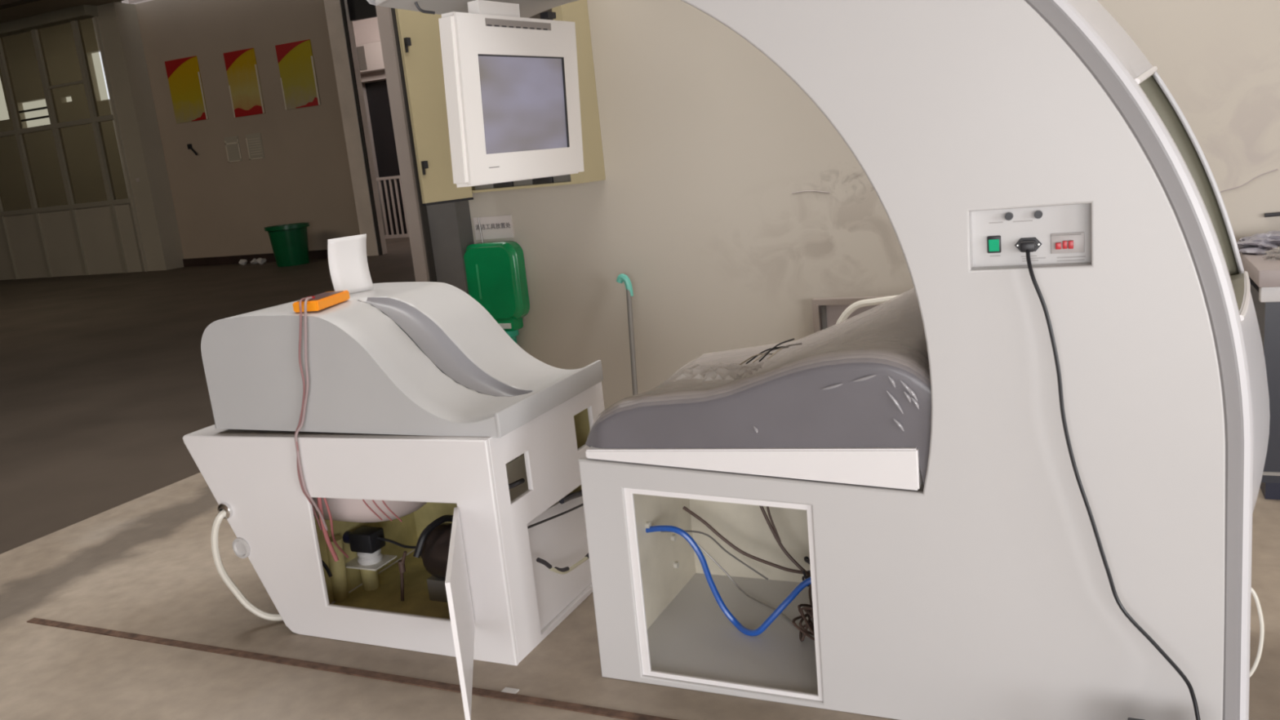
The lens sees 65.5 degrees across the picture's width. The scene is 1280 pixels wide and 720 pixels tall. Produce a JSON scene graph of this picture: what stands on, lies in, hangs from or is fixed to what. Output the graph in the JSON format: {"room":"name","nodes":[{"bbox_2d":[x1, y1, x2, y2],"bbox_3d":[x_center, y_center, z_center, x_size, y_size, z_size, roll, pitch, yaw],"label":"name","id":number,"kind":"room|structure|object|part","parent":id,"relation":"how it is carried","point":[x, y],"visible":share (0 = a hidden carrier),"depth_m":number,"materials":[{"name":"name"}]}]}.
{"room":"radiology room","nodes":[
{"label":"radiology room","id":0,"kind":"room"},
{"bbox_2d":[0,0,124,23],"bbox_3d":[-10.913,-5.095,9.831,46.000,0.130,19.250,0,13,25],"label":"ceiling","id":1,"kind":"structure","parent":0,"point":[42,6],"depth_m":19.84,"materials":[{"name":"grey paint"}]},
{"bbox_2d":[0,0,39,9],"bbox_3d":[-16.066,-6.549,20.182,28.000,0.240,0.250,0,13,25],"label":"trim","id":2,"kind":"structure","parent":1,"relation":"attached to","point":[4,4],"depth_m":17.98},
{"bbox_2d":[0,0,140,249],"bbox_3d":[-16.420,-7.167,30.663,18.600,7.600,0.200,0,13,25],"label":"wall","id":3,"kind":"structure","parent":0,"point":[58,41],"depth_m":31.31,"materials":[{"name":"glass"}]},
{"bbox_2d":[18,106,47,113],"bbox_3d":[-19.390,-7.942,31.635,1.600,0.060,0.060,0,13,25],"label":"trim","id":4,"kind":"structure","parent":3,"relation":"attached to","point":[42,108],"depth_m":31.54,"materials":[{"name":"black"}]},
{"bbox_2d":[21,115,48,121],"bbox_3d":[-19.363,-7.679,31.690,1.600,0.060,0.060,0,13,25],"label":"trim","id":5,"kind":"structure","parent":3,"relation":"attached to","point":[47,116],"depth_m":31.60,"materials":[{"name":"black"}]},
{"bbox_2d":[121,0,146,4],"bbox_3d":[-9.210,-6.518,24.076,0.200,7.600,6.700,0,13,25],"label":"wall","id":6,"kind":"structure","parent":0,"point":[130,2],"depth_m":20.78,"materials":[{"name":"paint"}]},
{"bbox_2d":[97,2,183,271],"bbox_3d":[-10.397,-4.620,20.927,0.540,5.420,0.700,0,13,25],"label":"wall","id":7,"kind":"structure","parent":0,"point":[118,24],"depth_m":20.66,"materials":[{"name":"grey paint"}]},
{"bbox_2d":[0,4,98,37],"bbox_3d":[-19.515,-7.006,23.935,18.600,0.200,0.300,0,13,25],"label":"trim","id":8,"kind":"structure","parent":7,"relation":"attached to","point":[80,12],"depth_m":20.44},
{"bbox_2d":[0,20,143,279],"bbox_3d":[-19.242,-4.436,24.619,18.500,5.300,0.130,0,13,25],"label":"window","id":9,"kind":"structure","parent":7,"relation":"in","point":[73,238],"depth_m":21.74,"materials":[{"name":"silver metal"}]},
{"bbox_3d":[-15.038,-2.590,23.185,1.000,1.460,0.050,0,13,25],"label":"panel","id":10,"kind":"part","parent":9,"relation":"part of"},
{"bbox_3d":[-13.985,-2.595,22.701,1.080,1.460,0.050,0,13,25],"label":"panel","id":11,"kind":"part","parent":9,"relation":"part of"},
{"bbox_3d":[-12.885,-2.601,22.195,1.100,1.460,0.050,0,13,25],"label":"panel","id":12,"kind":"part","parent":9,"relation":"part of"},
{"bbox_3d":[-11.759,-2.606,21.677,1.140,1.460,0.050,0,13,25],"label":"panel","id":13,"kind":"part","parent":9,"relation":"part of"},
{"bbox_3d":[-10.937,-2.610,21.299,0.430,1.460,0.050,0,13,25],"label":"panel","id":14,"kind":"part","parent":9,"relation":"part of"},
{"bbox_2d":[93,16,148,271],"bbox_3d":[-10.801,-4.545,20.764,0.060,5.420,0.150,0,13,25],"label":"trim","id":15,"kind":"structure","parent":7,"relation":"attached to","point":[95,18],"depth_m":20.70,"materials":[{"name":"grey metal"}]},
{"bbox_2d":[131,0,152,4],"bbox_3d":[-5.548,-7.899,20.687,9.500,0.050,4.300,0,13,25],"label":"ceiling","id":16,"kind":"structure","parent":0,"point":[146,0],"depth_m":20.57,"materials":[{"name":"paint"}]},
{"bbox_2d":[134,0,359,258],"bbox_3d":[-7.815,-4.689,20.007,4.920,5.420,0.200,0,13,25],"label":"wall","id":17,"kind":"structure","parent":0,"point":[222,207],"depth_m":19.90,"materials":[{"name":"paint"}]},
{"bbox_2d":[164,55,208,123],"bbox_3d":[-9.271,-5.516,20.332,0.900,1.245,0.027,0,13,25],"label":"poster","id":18,"kind":"object","parent":17,"relation":"attached to","point":[184,77],"visible":1,"depth_m":20.32,"materials":[{"name":"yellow paper"}]},
{"bbox_2d":[186,143,197,155],"bbox_3d":[-9.269,-4.357,20.608,0.260,0.245,0.054,2,14,34],"label":"wall hook","id":19,"kind":"object","parent":17,"relation":"attached to","point":[189,145],"visible":1,"depth_m":20.61,"materials":[{"name":"black plastic"}]},
{"bbox_3d":[-9.345,-4.430,20.639,0.090,0.100,0.040,0,13,25],"label":"plate","id":20,"kind":"part","parent":19,"relation":"part of","materials":[{"name":"black plastic"}]},
{"bbox_2d":[223,135,242,162],"bbox_3d":[-8.262,-4.282,20.191,0.370,0.500,0.017,0,13,25],"label":"paper notice","id":21,"kind":"object","parent":17,"relation":"attached to","point":[232,143],"visible":1,"depth_m":20.18,"materials":[{"name":"beige paper"}]},
{"bbox_2d":[223,48,265,117],"bbox_3d":[-7.836,-5.479,19.683,0.810,1.245,0.027,0,13,25],"label":"poster","id":22,"kind":"object","parent":17,"relation":"attached to","point":[245,90],"visible":1,"depth_m":19.67,"materials":[{"name":"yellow paper"}]},
{"bbox_2d":[244,133,265,159],"bbox_3d":[-7.722,-4.284,19.942,0.400,0.500,0.017,0,13,25],"label":"paper notice","id":23,"kind":"object","parent":17,"relation":"attached to","point":[254,141],"visible":1,"depth_m":19.93,"materials":[{"name":"beige paper"}]},
{"bbox_2d":[182,249,328,266],"bbox_3d":[-7.605,-2.105,20.436,4.920,0.170,0.040,0,13,25],"label":"baseboard","id":24,"kind":"structure","parent":17,"relation":"attached to","point":[319,254],"depth_m":20.83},
{"bbox_2d":[275,39,320,110],"bbox_3d":[-6.574,-5.473,19.106,0.875,1.210,0.027,0,13,25],"label":"poster","id":25,"kind":"object","parent":17,"relation":"attached to","point":[298,78],"visible":1,"depth_m":19.09,"materials":[{"name":"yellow paper"}]},
{"bbox_2d":[323,0,387,256],"bbox_3d":[-5.433,-4.692,18.868,0.360,5.420,0.280,0,13,25],"label":"trim","id":26,"kind":"structure","parent":17,"relation":"attached to","point":[332,7],"depth_m":18.81,"materials":[{"name":"grey metal"}]},
{"bbox_2d":[346,0,377,21],"bbox_3d":[-3.968,-6.848,17.769,3.200,1.060,0.100,0,13,25],"label":"wall","id":27,"kind":"structure","parent":0,"point":[358,10],"depth_m":18.36,"materials":[{"name":"black"}]},
{"bbox_2d":[352,17,385,76],"bbox_3d":[-3.813,-8.608,22.252,7.450,3.850,0.200,0,13,25],"label":"wall","id":28,"kind":"structure","parent":0,"point":[366,30],"depth_m":23.59,"materials":[{"name":"paint"}]},
{"bbox_2d":[355,40,384,74],"bbox_3d":[-6.429,-7.124,23.490,1.250,0.630,0.395,0,13,25],"label":"air conditioner","id":29,"kind":"object","parent":28,"relation":"attached to","point":[370,55],"visible":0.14,"depth_m":23.25,"materials":[{"name":"beige plastic"}]},
{"bbox_2d":[356,45,367,70],"bbox_3d":[-6.730,-7.081,23.433,0.650,0.530,0.030,0,13,25],"label":"grille","id":30,"kind":"object","parent":29,"relation":"attached to","point":[362,51],"depth_m":23.32,"materials":[{"name":"grey"}]},
{"bbox_2d":[0,237,1279,719],"bbox_3d":[-8.853,-0.537,14.259,46.000,0.120,26.700,0,13,25],"label":"floor","id":31,"kind":"structure","parent":0,"point":[144,565],"depth_m":3.96,"materials":[{"name":"concrete"}]},
{"bbox_2d":[238,259,247,264],"bbox_3d":[-8.134,-2.005,20.394,0.154,0.125,0.133,-5,12,5],"label":"scrap","id":32,"kind":"object","parent":31,"relation":"on","point":[241,261],"visible":0.99,"depth_m":20.34,"materials":[{"name":"grey paper"}]},
{"bbox_2d":[250,258,257,264],"bbox_3d":[-7.861,-2.005,20.267,0.145,0.131,0.177,0,13,25],"label":"scrap","id":33,"kind":"object","parent":31,"relation":"on","point":[253,261],"visible":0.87,"depth_m":20.21,"materials":[{"name":"grey paper"}]},
{"bbox_2d":[256,257,266,264],"bbox_3d":[-7.642,-1.991,20.053,0.186,0.140,0.183,0,13,25],"label":"scrap","id":34,"kind":"object","parent":31,"relation":"on","point":[260,260],"visible":1,"depth_m":19.99,"materials":[{"name":"grey paper"}]},
{"bbox_2d":[264,222,309,266],"bbox_3d":[-6.683,-2.200,18.995,0.820,0.760,0.820,0,13,25],"label":"waste bin","id":35,"kind":"object","parent":31,"relation":"on","point":[289,242],"visible":1,"depth_m":18.74,"materials":[{"name":"green plastic"}]},
{"bbox_2d":[26,617,677,719],"bbox_3d":[-0.072,0.940,2.645,4.750,0.004,0.030,0,13,25],"label":"groove","id":36,"kind":"structure","parent":31,"relation":"on","point":[610,713],"depth_m":2.99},
{"bbox_2d":[376,175,408,239],"bbox_3d":[-5.933,-3.673,23.933,1.350,1.470,0.060,0,13,25],"label":"safety railing","id":37,"kind":"object","parent":31,"relation":"on","point":[397,235],"visible":0.45,"depth_m":23.92,"materials":[{"name":"white metal"}]},
{"bbox_3d":[-6.002,-4.355,23.790,1.350,0.070,0.060,0,13,25],"label":"rail","id":38,"kind":"part","parent":37,"relation":"part of","materials":[{"name":"beige plastic"}]},
{"bbox_3d":[-5.864,-2.996,24.074,1.350,0.080,0.060,0,13,25],"label":"rail","id":39,"kind":"part","parent":37,"relation":"part of","materials":[{"name":"beige plastic"}]},
{"bbox_2d":[182,281,604,719],"bbox_3d":[-0.836,0.357,3.180,1.369,1.073,1.210,0,13,25],"label":"machine","id":40,"kind":"object","parent":31,"relation":"on","point":[439,457],"visible":0.95,"depth_m":3.15,"materials":[{"name":"white plastic"}]},
{"bbox_2d":[294,296,328,530],"bbox_3d":[-1.027,0.183,3.118,0.116,0.756,0.103,-5,12,5],"label":"lead","id":41,"kind":"object","parent":40,"relation":"hanging from","point":[304,491],"visible":1,"depth_m":3.08,"materials":[{"name":"grey plastic"}]},
{"bbox_2d":[292,290,350,312],"bbox_3d":[-1.009,-0.191,3.155,0.084,0.039,0.225,-4,12,10],"label":"orange tester","id":42,"kind":"object","parent":40,"relation":"on","point":[325,300],"visible":0.88,"depth_m":3.10,"materials":[{"name":"orange plastic"}]},
{"bbox_3d":[-1.011,-0.203,3.150,0.068,0.002,0.180,-4,12,10],"label":"plate","id":43,"kind":"part","parent":42,"relation":"part of","materials":[{"name":"orange plastic"}]},
{"bbox_3d":[-1.064,0.735,3.500,0.070,0.232,0.056,0,13,25],"label":"support post","id":44,"kind":"part","parent":40,"relation":"part of","materials":[{"name":"beige plastic"}]},
{"bbox_2d":[327,234,373,293],"bbox_3d":[-0.995,-0.327,3.415,0.017,0.193,0.153,5,16,42],"label":"card","id":45,"kind":"object","parent":40,"relation":"on","point":[348,268],"visible":0.95,"depth_m":3.41,"materials":[{"name":"white paper"}]},
{"bbox_3d":[-0.945,0.569,3.137,1.205,0.700,0.018,0,13,25],"label":"panel","id":46,"kind":"part","parent":40,"relation":"part of","materials":[{"name":"white plastic"}]},
{"bbox_3d":[-0.974,0.774,3.582,0.058,0.100,0.060,0,13,25],"label":"support post","id":47,"kind":"part","parent":40,"relation":"part of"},
{"bbox_3d":[-0.979,0.723,3.571,0.170,0.006,0.120,0,13,25],"label":"mounting plate","id":48,"kind":"part","parent":40,"relation":"part of","materials":[{"name":"beige"}]},
{"bbox_3d":[-0.645,0.658,3.424,0.220,0.190,0.190,0,13,25],"label":"motor","id":49,"kind":"part","parent":40,"relation":"part of","materials":[{"name":"grey"}]},
{"bbox_3d":[-0.479,0.661,2.672,0.012,0.370,0.540,-7,12,-7],"label":"access door","id":50,"kind":"part","parent":40,"relation":"part of","materials":[{"name":"white plastic"}]},
{"bbox_3d":[-0.259,0.483,3.211,0.018,0.700,0.712,0,13,25],"label":"panel","id":51,"kind":"part","parent":40,"relation":"part of","materials":[{"name":"white plastic"}]},
{"bbox_3d":[-0.257,0.630,3.298,0.057,0.341,0.515,0,13,25],"label":"access plate","id":52,"kind":"part","parent":40,"relation":"part of","materials":[{"name":"white plastic"}]},
{"bbox_3d":[-0.650,0.404,3.780,1.205,0.700,0.018,0,13,25],"label":"panel","id":53,"kind":"part","parent":40,"relation":"part of","materials":[{"name":"white plastic"}]},
{"bbox_2d":[375,5,437,282],"bbox_3d":[-1.274,-2.260,5.236,0.080,5.420,0.460,0,13,25],"label":"trim","id":54,"kind":"structure","parent":31,"relation":"on","point":[384,18],"depth_m":5.25,"materials":[{"name":"metal"}]},
{"bbox_2d":[501,687,519,693],"bbox_3d":[-0.367,0.936,2.811,0.045,0.004,0.025,0,13,25],"label":"paper scrap","id":55,"kind":"object","parent":31,"relation":"on","point":[508,690],"visible":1,"depth_m":2.81,"materials":[{"name":"grey paper"}]},
{"bbox_2d":[616,273,638,395],"bbox_3d":[-0.017,0.027,4.880,0.258,0.861,0.454,-2,12,17],"label":"mop","id":56,"kind":"object","parent":31,"relation":"on","point":[621,277],"visible":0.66,"depth_m":4.97,"materials":[{"name":"grey metal"}]},
{"bbox_3d":[-0.077,-0.376,5.017,0.091,0.120,0.046,0,13,25],"label":"handle","id":57,"kind":"part","parent":56,"relation":"part of","materials":[{"name":"teal plastic"}]},
{"bbox_2d":[366,0,1270,719],"bbox_3d":[0.463,-0.296,2.672,2.184,2.297,0.719,0,13,25],"label":"arched simulator","id":58,"kind":"object","parent":31,"relation":"on","point":[883,513],"visible":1,"depth_m":2.24,"materials":[{"name":"beige plastic"}]},
{"bbox_2d":[438,11,577,187],"bbox_3d":[-0.375,-0.782,2.997,0.174,0.472,0.550,0,13,25],"label":"monitor","id":59,"kind":"object","parent":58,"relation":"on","point":[511,80],"depth_m":2.92,"materials":[{"name":"white plastic"}]},
{"bbox_3d":[0.565,-0.313,3.015,1.984,2.170,0.020,0,13,25],"label":"panel","id":60,"kind":"part","parent":58,"relation":"part of","materials":[{"name":"white plastic"}]},
{"bbox_3d":[0.219,0.611,2.628,0.536,0.575,0.011,0,13,25],"label":"opening frame","id":61,"kind":"part","parent":58,"relation":"part of","materials":[{"name":"white plastic"}]},
{"bbox_2d":[585,446,922,490],"bbox_3d":[0.392,0.181,2.818,0.880,0.103,0.694,0,13,25],"label":"tray","id":62,"kind":"object","parent":58,"relation":"on","point":[745,468],"depth_m":2.49,"materials":[{"name":"white plastic"}]},
{"bbox_2d":[585,357,931,484],"bbox_3d":[0.404,0.044,2.782,0.992,0.400,0.674,0,13,25],"label":"cushion","id":63,"kind":"object","parent":58,"relation":"on","point":[815,420],"depth_m":2.45,"materials":[{"name":"leather"}]},
{"bbox_3d":[0.775,-0.253,2.175,0.028,0.037,0.008,0,13,25],"label":"rocker frame","id":64,"kind":"part","parent":58,"relation":"part of","materials":[{"name":"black plastic"}]},
{"bbox_2d":[1019,240,1200,719],"bbox_3d":[0.991,0.258,2.103,0.378,1.019,0.069,6,17,45],"label":"power cable","id":65,"kind":"object","parent":58,"relation":"hanging from","point":[1028,246],"visible":1,"depth_m":2.12,"materials":[{"name":"black plastic"}]},
{"bbox_3d":[1.313,-0.140,2.315,0.159,0.036,0.595,2,14,32],"label":"window sill","id":66,"kind":"part","parent":58,"relation":"part of","materials":[{"name":"white plastic"}]},
{"bbox_3d":[0.210,0.032,2.668,0.209,0.018,0.160,0,13,25],"label":"scrap","id":67,"kind":"object","parent":58,"relation":"on","visible":0},
{"bbox_2d":[739,338,802,365],"bbox_3d":[0.352,-0.020,2.682,0.165,0.056,0.056,-9,12,-15],"label":"bundle","id":68,"kind":"object","parent":67,"relation":"on","point":[775,347],"visible":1,"depth_m":2.68,"materials":[{"name":"black plastic"}]},
{"bbox_2d":[835,294,898,324],"bbox_3d":[1.275,0.040,4.452,0.808,0.756,0.032,0,13,25],"label":"pipe","id":69,"kind":"object","parent":31,"relation":"on","point":[849,310],"visible":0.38,"depth_m":4.49,"materials":[{"name":"beige plastic"}]},
{"bbox_2d":[1127,717,1144,719],"bbox_3d":[1.062,0.849,2.125,0.055,0.170,0.040,0,13,25],"label":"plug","id":70,"kind":"object","parent":31,"relation":"on","point":[1128,718],"visible":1,"depth_m":2.12,"materials":[{"name":"black"}]},
{"bbox_2d":[1239,252,1279,499],"bbox_3d":[3.510,0.027,3.203,2.700,0.850,0.670,0,13,25],"label":"desk","id":71,"kind":"object","parent":31,"relation":"on","point":[1263,270],"visible":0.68,"depth_m":3.50,"materials":[{"name":"grey"}]},
{"bbox_2d":[1236,231,1279,254],"bbox_3d":[2.398,-0.452,3.778,0.262,0.068,0.289,0,13,25],"label":"plastic bag","id":72,"kind":"object","parent":71,"relation":"on","point":[1268,243],"visible":0.95,"depth_m":3.72,"materials":[{"name":"grey plastic"}]},
{"bbox_2d":[1239,252,1279,287],"bbox_3d":[3.471,-0.358,3.122,2.700,0.060,0.670,0,13,25],"label":"countertop","id":73,"kind":"structure","parent":71,"relation":"on","point":[1264,269],"depth_m":3.47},
{"bbox_3d":[2.488,0.405,3.453,0.570,0.012,0.008,0,13,25],"label":"door trim","id":74,"kind":"part","parent":71,"relation":"part of","materials":[{"name":"grey metal"}]},
{"bbox_2d":[468,0,1279,409],"bbox_3d":[4.474,-2.310,2.692,12.100,5.420,0.253,0,13,25],"label":"wall","id":75,"kind":"structure","parent":0,"point":[728,202],"depth_m":4.79,"materials":[{"name":"paint"}]},
{"bbox_2d":[426,200,474,294],"bbox_3d":[-1.130,-2.269,5.207,0.185,5.420,0.390,0,13,25],"label":"trim","id":76,"kind":"structure","parent":75,"relation":"attached to","point":[451,228],"depth_m":5.37,"materials":[{"name":"grey paint"}]},
{"bbox_2d":[473,214,514,239],"bbox_3d":[-0.791,-0.715,5.370,0.240,0.120,0.008,0,13,25],"label":"paper sign","id":77,"kind":"object","parent":75,"relation":"attached to","point":[500,226],"visible":1,"depth_m":5.36,"materials":[{"name":"grey paper"}]},
{"bbox_2d":[463,217,529,344],"bbox_3d":[-0.795,-0.394,5.358,0.340,0.740,0.170,0,13,25],"label":"trash can","id":78,"kind":"object","parent":75,"relation":"hanging from","point":[495,271],"visible":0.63,"depth_m":5.32,"materials":[{"name":"plastic"}]},
{"bbox_3d":[-0.864,-0.693,5.398,0.007,0.161,0.026,-13,14,-30],"label":"hanging cord","id":79,"kind":"part","parent":78,"relation":"part of","materials":[{"name":"grey plastic"}]},
{"bbox_2d":[395,0,605,205],"bbox_3d":[-0.667,-1.327,4.831,0.719,1.052,0.585,0,13,25],"label":"upper cabinet","id":80,"kind":"object","parent":75,"relation":"attached to","point":[419,33],"visible":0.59,"depth_m":4.83,"materials":[{"name":"beige metal"}]},
{"bbox_3d":[-1.003,-1.299,4.830,0.018,1.040,0.302,4,16,41],"label":"door","id":81,"kind":"part","parent":80,"relation":"part of","materials":[{"name":"beige metal"}]},
{"bbox_3d":[-0.594,-1.378,4.957,0.690,1.020,0.279,0,13,25],"label":"casing","id":82,"kind":"part","parent":80,"relation":"part of","materials":[{"name":"beige metal"}]},
{"bbox_2d":[811,295,890,333],"bbox_3d":[1.169,-0.102,4.606,0.725,0.390,0.050,0,13,25],"label":"hatch","id":83,"kind":"object","parent":75,"relation":"attached to","point":[826,312],"visible":0.2,"depth_m":4.69,"materials":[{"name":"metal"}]},
{"bbox_3d":[0.884,-0.097,4.734,0.020,0.325,0.015,0,13,25],"label":"frame","id":84,"kind":"part","parent":83,"relation":"part of","materials":[{"name":"white plastic"}]},
{"bbox_3d":[1.175,-0.105,4.618,0.665,0.334,0.019,0,13,25],"label":"panel","id":85,"kind":"part","parent":83,"relation":"part of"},
{"bbox_2d":[1264,212,1279,217],"bbox_3d":[2.906,-0.585,3.691,1.001,0.053,0.040,0,13,25],"label":"rod","id":86,"kind":"object","parent":75,"relation":"attached to","point":[1273,214],"visible":1,"depth_m":3.90,"materials":[{"name":"black plastic"}]},
{"bbox_3d":[-2.644,-4.910,22.661,5.700,3.750,0.200,0,13,25],"label":"wall","id":87,"kind":"structure","parent":0,"visible":0},
{"bbox_2d":[360,73,407,235],"bbox_3d":[-6.004,-4.951,24.209,1.700,3.860,0.370,0,13,25],"label":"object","id":88,"kind":"structure","parent":87,"relation":"in","point":[375,88],"depth_m":24.38,"materials":[{"name":"painted metal"},{"name":"dark glass"}]},
{"bbox_3d":[-6.190,-6.766,23.802,1.280,0.120,0.320,0,13,25],"label":"frame","id":89,"kind":"part","parent":88,"relation":"part of","materials":[{"name":"grey metal"}]},
{"bbox_3d":[-6.687,-4.942,24.496,0.220,3.860,0.320,0,13,25],"label":"frame","id":90,"kind":"part","parent":88,"relation":"part of","materials":[{"name":"grey metal"}]}
]}

